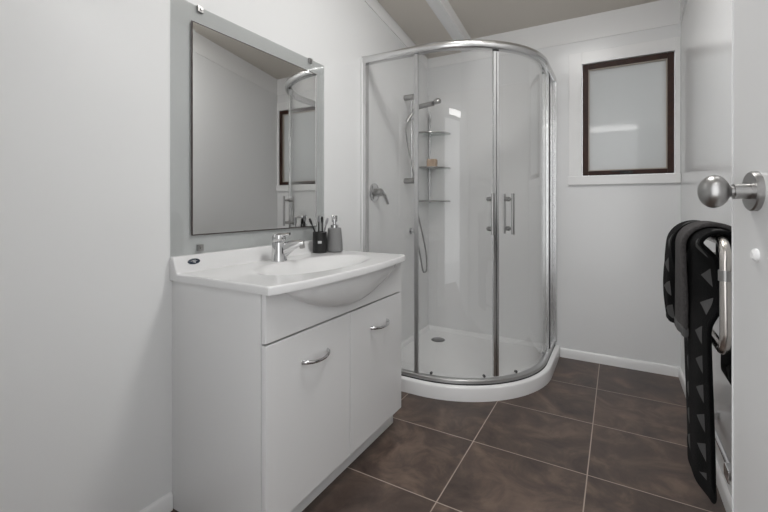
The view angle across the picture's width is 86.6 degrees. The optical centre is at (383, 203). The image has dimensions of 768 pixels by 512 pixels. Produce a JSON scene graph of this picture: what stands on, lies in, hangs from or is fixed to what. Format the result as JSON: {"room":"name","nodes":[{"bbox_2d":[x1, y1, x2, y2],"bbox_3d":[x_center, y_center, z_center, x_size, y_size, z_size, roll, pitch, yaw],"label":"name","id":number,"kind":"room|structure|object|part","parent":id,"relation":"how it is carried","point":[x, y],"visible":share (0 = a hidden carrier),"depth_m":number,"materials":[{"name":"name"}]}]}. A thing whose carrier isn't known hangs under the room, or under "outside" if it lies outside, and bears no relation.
{"room":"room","nodes":[
{"label":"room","id":0,"kind":"room"},
{"bbox_2d":[0,0,427,511],"bbox_3d":[-0.425,-0.361,2.053,0.132,2.942,3.180,0,0,30],"label":"wall","id":1,"kind":"structure","parent":0,"point":[95,95],"depth_m":1.26,"materials":[{"name":"white paint"}]},
{"bbox_2d":[139,491,172,511],"bbox_3d":[-0.909,1.020,1.087,0.012,0.061,0.722,0,0,30],"label":"baseboard","id":2,"kind":"structure","parent":1,"relation":"attached to","point":[165,503],"depth_m":1.37,"materials":[{"name":"white paint"}]},
{"bbox_2d":[171,5,312,256],"bbox_3d":[-0.520,-0.273,1.762,0.016,0.907,0.842,0,0,30],"label":"backsplash","id":3,"kind":"structure","parent":1,"relation":"attached to","point":[199,247],"depth_m":1.49,"materials":[{"name":"grey"}]},
{"bbox_2d":[191,20,316,235],"bbox_3d":[-0.517,-0.273,1.768,0.003,0.774,0.702,0,0,30],"label":"mirror","id":4,"kind":"object","parent":1,"relation":"attached to","point":[254,110],"visible":1,"depth_m":1.69,"materials":[{"name":"silver mirror"}]},
{"bbox_2d":[369,183,388,204],"bbox_3d":[-0.027,-0.063,2.531,0.084,0.134,0.116,0,0,30],"label":"shower mixer","id":5,"kind":"object","parent":1,"relation":"attached to","point":[375,192],"visible":1,"depth_m":2.52,"materials":[{"name":"silver metal"}]},
{"bbox_3d":[-0.058,-0.072,2.549,0.013,0.116,0.116,0,0,30],"label":"wall plate","id":6,"kind":"part","parent":5,"relation":"part of","materials":[{"name":"silver metal"}]},
{"bbox_3d":[0.001,-0.043,2.540,0.072,0.093,0.032,0,0,-25],"label":"lever","id":7,"kind":"part","parent":5,"relation":"part of","materials":[{"name":"silver metal"}]},
{"bbox_2d":[364,0,427,69],"bbox_3d":[-0.366,-1.355,2.042,0.006,0.534,2.900,0,0,30],"label":"trim","id":8,"kind":"structure","parent":1,"relation":"attached to","point":[374,5],"depth_m":2.79,"materials":[{"name":"white paint"}]},
{"bbox_2d":[404,94,413,183],"bbox_3d":[0.180,-0.463,2.900,0.076,0.635,0.048,0,0,30],"label":"shower rail","id":9,"kind":"object","parent":1,"relation":"attached to","point":[410,97],"visible":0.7,"depth_m":2.89,"materials":[{"name":"silver metal"}]},
{"bbox_2d":[405,98,440,272],"bbox_3d":[0.333,-0.096,2.915,0.264,1.234,0.315,0,0,30],"label":"shower","id":10,"kind":"object","parent":9,"relation":"attached to","point":[437,100],"visible":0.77,"depth_m":2.85,"materials":[{"name":"grey metal"}]},
{"bbox_3d":[0.250,-0.632,2.817,0.207,0.133,0.059,0,0,30],"label":"handle","id":11,"kind":"part","parent":10,"relation":"part of","materials":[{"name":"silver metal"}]},
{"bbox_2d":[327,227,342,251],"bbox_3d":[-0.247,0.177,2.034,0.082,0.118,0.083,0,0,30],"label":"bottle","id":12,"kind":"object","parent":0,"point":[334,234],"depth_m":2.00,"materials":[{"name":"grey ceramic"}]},
{"bbox_2d":[377,0,460,58],"bbox_3d":[-0.252,-1.468,1.954,0.290,0.628,3.180,0,0,30],"label":"ceiling","id":13,"kind":"structure","parent":0,"point":[416,18],"depth_m":2.80,"materials":[{"name":"grey paint"}]},
{"bbox_2d":[171,357,725,511],"bbox_3d":[0.102,1.080,1.186,1.909,0.060,4.160,0,0,30],"label":"floor","id":14,"kind":"structure","parent":0,"point":[597,437],"depth_m":1.71,"materials":[{"name":"brown tile"}]},
{"bbox_2d":[172,262,400,511],"bbox_3d":[-0.310,0.657,1.661,0.480,0.784,0.861,0,0,30],"label":"vanity cabinet","id":15,"kind":"object","parent":14,"relation":"on","point":[274,397],"visible":0.99,"depth_m":1.33,"materials":[{"name":"white wood"}]},
{"bbox_3d":[-0.543,0.657,1.308,0.426,0.784,0.016,0,0,30],"label":"panel","id":16,"kind":"part","parent":15,"relation":"part of","materials":[{"name":"white wood"}]},
{"bbox_2d":[170,240,404,306],"bbox_3d":[-0.298,0.283,1.648,0.512,0.202,0.868,0,0,30],"label":"basin","id":17,"kind":"object","parent":15,"relation":"in","point":[328,279],"visible":0.94,"depth_m":1.49,"materials":[{"name":"white ceramic"}]},
{"bbox_2d":[271,232,304,261],"bbox_3d":[-0.404,0.178,1.702,0.141,0.118,0.066,0,0,11],"label":"tap","id":18,"kind":"object","parent":17,"relation":"on","point":[281,250],"visible":1,"depth_m":1.69,"materials":[{"name":"silver metal"}]},
{"bbox_3d":[-0.432,0.138,1.709,0.074,0.036,0.056,0,0,0],"label":"lever","id":19,"kind":"part","parent":18,"relation":"part of","materials":[{"name":"silver metal"}]},
{"bbox_3d":[-0.397,0.193,1.712,0.121,0.087,0.042,0,0,-4],"label":"spout","id":20,"kind":"part","parent":18,"relation":"part of","materials":[{"name":"silver metal"}]},
{"bbox_2d":[313,231,326,252],"bbox_3d":[-0.314,0.186,1.991,0.068,0.100,0.068,0,0,30],"label":"toothbrush cup","id":21,"kind":"object","parent":17,"relation":"on","point":[319,238],"visible":0.99,"depth_m":1.96,"materials":[{"name":"black ceramic"}]},
{"bbox_2d":[327,215,342,251],"bbox_3d":[-0.247,0.146,2.034,0.082,0.179,0.083,0,0,30],"label":"soap dispenser","id":22,"kind":"object","parent":17,"relation":"on","point":[334,234],"visible":0.96,"depth_m":2.00,"materials":[{"name":"grey ceramic"}]},
{"bbox_3d":[-0.101,0.324,1.559,0.052,0.121,0.775,0,0,30],"label":"bowl","id":23,"kind":"part","parent":17,"relation":"part of","materials":[{"name":"white ceramic"}]},
{"bbox_3d":[-0.244,0.690,1.378,0.018,0.548,0.433,0,0,30],"label":"door","id":24,"kind":"part","parent":15,"relation":"part of","materials":[{"name":"white wood"}]},
{"bbox_3d":[-0.219,0.516,1.374,0.037,0.018,0.142,0,0,30],"label":"handle","id":25,"kind":"part","parent":15,"relation":"part of","materials":[{"name":"silver metal"}]},
{"bbox_3d":[-0.139,0.338,1.563,0.018,0.146,0.859,0,0,30],"label":"panel","id":26,"kind":"part","parent":15,"relation":"part of","materials":[{"name":"white wood"}]},
{"bbox_3d":[-0.030,0.690,1.752,0.018,0.548,0.424,0,0,30],"label":"door","id":27,"kind":"part","parent":15,"relation":"part of","materials":[{"name":"white wood"}]},
{"bbox_3d":[-0.008,0.516,1.742,0.037,0.018,0.142,0,0,30],"label":"handle","id":28,"kind":"part","parent":15,"relation":"part of","materials":[{"name":"silver metal"}]},
{"bbox_2d":[401,325,559,401],"bbox_3d":[0.532,1.012,2.615,0.990,0.075,1.010,0,0,30],"label":"shower tray","id":29,"kind":"object","parent":14,"relation":"on","point":[447,352],"visible":0.76,"depth_m":2.58,"materials":[{"name":"white plastic"}]},
{"bbox_2d":[361,39,556,385],"bbox_3d":[0.589,0.044,2.424,1.383,1.860,0.486,0,0,-16],"label":"shower frame","id":30,"kind":"object","parent":29,"relation":"on","point":[495,46],"visible":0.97,"depth_m":2.28,"materials":[{"name":"silver metal"}]},
{"bbox_3d":[-0.114,0.030,2.455,0.032,1.832,0.036,0,0,30],"label":"wall post","id":31,"kind":"part","parent":30,"relation":"part of","materials":[{"name":"silver metal"}]},
{"bbox_3d":[0.585,-0.863,2.427,1.370,0.046,0.469,0,0,-16],"label":"rail","id":32,"kind":"part","parent":30,"relation":"part of","materials":[{"name":"silver metal"}]},
{"bbox_3d":[0.584,0.960,2.432,1.358,0.026,0.460,0,0,-16],"label":"rail","id":33,"kind":"part","parent":30,"relation":"part of","materials":[{"name":"silver metal"}]},
{"bbox_3d":[0.578,0.054,2.207,0.026,0.222,0.073,0,0,-10],"label":"handle","id":34,"kind":"part","parent":30,"relation":"part of","materials":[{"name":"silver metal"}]},
{"bbox_3d":[0.687,0.054,2.241,0.026,0.222,0.081,0,0,-21],"label":"handle","id":35,"kind":"part","parent":30,"relation":"part of","materials":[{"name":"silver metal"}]},
{"bbox_3d":[1.169,0.054,2.809,0.043,1.786,0.042,0,0,30],"label":"wall post","id":36,"kind":"part","parent":30,"relation":"part of","materials":[{"name":"silver metal"}]},
{"bbox_2d":[426,0,470,51],"bbox_3d":[-0.092,-1.468,1.862,0.079,0.628,3.180,0,0,30],"label":"ceiling beam","id":37,"kind":"structure","parent":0,"point":[442,9],"depth_m":2.77,"materials":[{"name":"white paint"}]},
{"bbox_2d":[427,24,680,366],"bbox_3d":[1.103,-0.134,2.934,1.669,2.488,0.132,0,0,30],"label":"wall","id":38,"kind":"structure","parent":0,"point":[459,241],"depth_m":2.88,"materials":[{"name":"white paint"}]},
{"bbox_2d":[419,112,450,202],"bbox_3d":[0.393,-0.370,3.151,0.190,0.720,0.190,0,0,30],"label":"corner shelf","id":39,"kind":"object","parent":38,"relation":"attached to","point":[429,168],"visible":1,"depth_m":3.15,"materials":[{"name":"silver metal"}]},
{"bbox_2d":[427,159,436,165],"bbox_3d":[0.373,-0.314,3.164,0.076,0.070,0.050,0,0,30],"label":"soap bar","id":40,"kind":"object","parent":39,"relation":"on","point":[430,162],"visible":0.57,"depth_m":3.14,"materials":[{"name":"beige"}]},
{"bbox_3d":[0.392,-0.276,3.155,0.184,0.005,0.184,0,0,30],"label":"shelf","id":41,"kind":"part","parent":39,"relation":"part of","materials":[{"name":"clear glass"}]},
{"bbox_3d":[0.400,-0.022,3.126,0.262,0.013,0.064,0,0,-15],"label":"rim rail","id":42,"kind":"part","parent":39,"relation":"part of","materials":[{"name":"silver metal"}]},
{"bbox_3d":[0.400,-0.280,3.126,0.262,0.013,0.064,0,0,-15],"label":"rim rail","id":43,"kind":"part","parent":39,"relation":"part of","materials":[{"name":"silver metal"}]},
{"bbox_3d":[0.400,-0.549,3.126,0.262,0.013,0.064,0,0,-15],"label":"rim rail","id":44,"kind":"part","parent":39,"relation":"part of","materials":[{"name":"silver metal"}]},
{"bbox_2d":[428,0,679,68],"bbox_3d":[1.075,-1.181,2.884,1.669,0.173,0.006,0,0,30],"label":"trim","id":45,"kind":"structure","parent":38,"relation":"attached to","point":[661,13],"depth_m":2.73,"materials":[{"name":"white paint"}]},
{"bbox_2d":[560,348,680,376],"bbox_3d":[1.505,1.020,2.634,0.674,0.061,0.012,0,0,30],"label":"baseboard","id":46,"kind":"structure","parent":38,"relation":"attached to","point":[657,368],"depth_m":2.62,"materials":[{"name":"white paint"}]},
{"bbox_2d":[568,36,680,184],"bbox_3d":[1.533,-0.572,2.635,0.625,0.888,0.084,0,0,30],"label":"window","id":47,"kind":"structure","parent":38,"relation":"in","point":[628,104],"depth_m":2.63,"materials":[{"name":"white paint"}]},
{"bbox_3d":[1.567,-0.558,2.635,0.436,0.679,0.006,0,0,30],"label":"pane","id":48,"kind":"part","parent":47,"relation":"part of","materials":[{"name":"white glass"}]},
{"bbox_3d":[1.566,-0.561,2.634,0.504,0.741,0.052,0,0,30],"label":"sash frame","id":49,"kind":"part","parent":47,"relation":"part of","materials":[{"name":"brown wood"}]},
{"bbox_2d":[448,0,659,38],"bbox_3d":[0.506,-1.511,1.519,1.300,0.543,3.180,0,0,30],"label":"ceiling","id":50,"kind":"structure","parent":0,"point":[480,18],"depth_m":2.73,"materials":[{"name":"grey paint"}]},
{"bbox_2d":[681,0,731,497],"bbox_3d":[1.122,-0.361,1.167,0.120,2.942,3.180,0,0,30],"label":"wall","id":51,"kind":"structure","parent":0,"point":[706,25],"depth_m":1.70,"materials":[{"name":"white paint"}]},
{"bbox_2d":[680,0,686,23],"bbox_3d":[1.078,-1.400,1.215,0.005,0.614,2.900,0,0,30],"label":"trim","id":52,"kind":"structure","parent":51,"relation":"attached to","point":[682,2],"depth_m":2.40,"materials":[{"name":"white paint"}]},
{"bbox_2d":[679,368,731,511],"bbox_3d":[1.141,1.020,1.333,0.012,0.061,2.608,0,0,30],"label":"baseboard","id":53,"kind":"structure","parent":51,"relation":"attached to","point":[725,495],"depth_m":1.46,"materials":[{"name":"white paint"}]},
{"bbox_2d":[706,235,731,354],"bbox_3d":[1.075,0.250,1.307,0.100,0.327,0.606,0,0,30],"label":"towel rail","id":54,"kind":"object","parent":51,"relation":"attached to","point":[722,343],"visible":0.42,"depth_m":1.07,"materials":[{"name":"grey metal"}]},
{"bbox_2d":[663,220,719,322],"bbox_3d":[1.114,0.243,1.462,0.184,0.367,0.161,0,0,30],"label":"hand towel","id":55,"kind":"object","parent":54,"relation":"hanging from","point":[669,261],"visible":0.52,"depth_m":1.46,"materials":[{"name":"black fabric"}]},
{"bbox_2d":[674,221,731,337],"bbox_3d":[1.019,0.233,1.280,0.163,0.357,0.145,0,0,30],"label":"hand towel","id":56,"kind":"object","parent":54,"relation":"hanging from","point":[681,281],"visible":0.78,"depth_m":1.26,"materials":[{"name":"grey fabric"}]},
{"bbox_2d":[684,227,731,503],"bbox_3d":[0.997,0.451,1.238,0.113,0.759,0.289,0,0,30],"label":"bath towel","id":57,"kind":"object","parent":54,"relation":"hanging from","point":[702,263],"visible":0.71,"depth_m":1.18,"materials":[{"name":"black fabric"}]},
{"bbox_2d":[714,409,731,485],"bbox_3d":[1.140,0.808,1.372,0.051,0.040,0.475,0,0,30],"label":"chrome rail","id":58,"kind":"object","parent":51,"relation":"attached to","point":[727,461],"visible":0.3,"depth_m":1.29,"materials":[{"name":"silver metal"}]},
{"bbox_2d":[697,0,767,511],"bbox_3d":[0.464,0.044,0.374,0.116,1.992,0.838,0,0,23],"label":"door","id":59,"kind":"structure","parent":51,"relation":"in","point":[748,191],"depth_m":0.68,"materials":[{"name":"white paint"}]},
{"bbox_3d":[0.603,-0.021,0.667,0.009,0.065,0.065,0,0,23],"label":"knob","id":60,"kind":"part","parent":59,"relation":"part of","materials":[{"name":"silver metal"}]}
]}

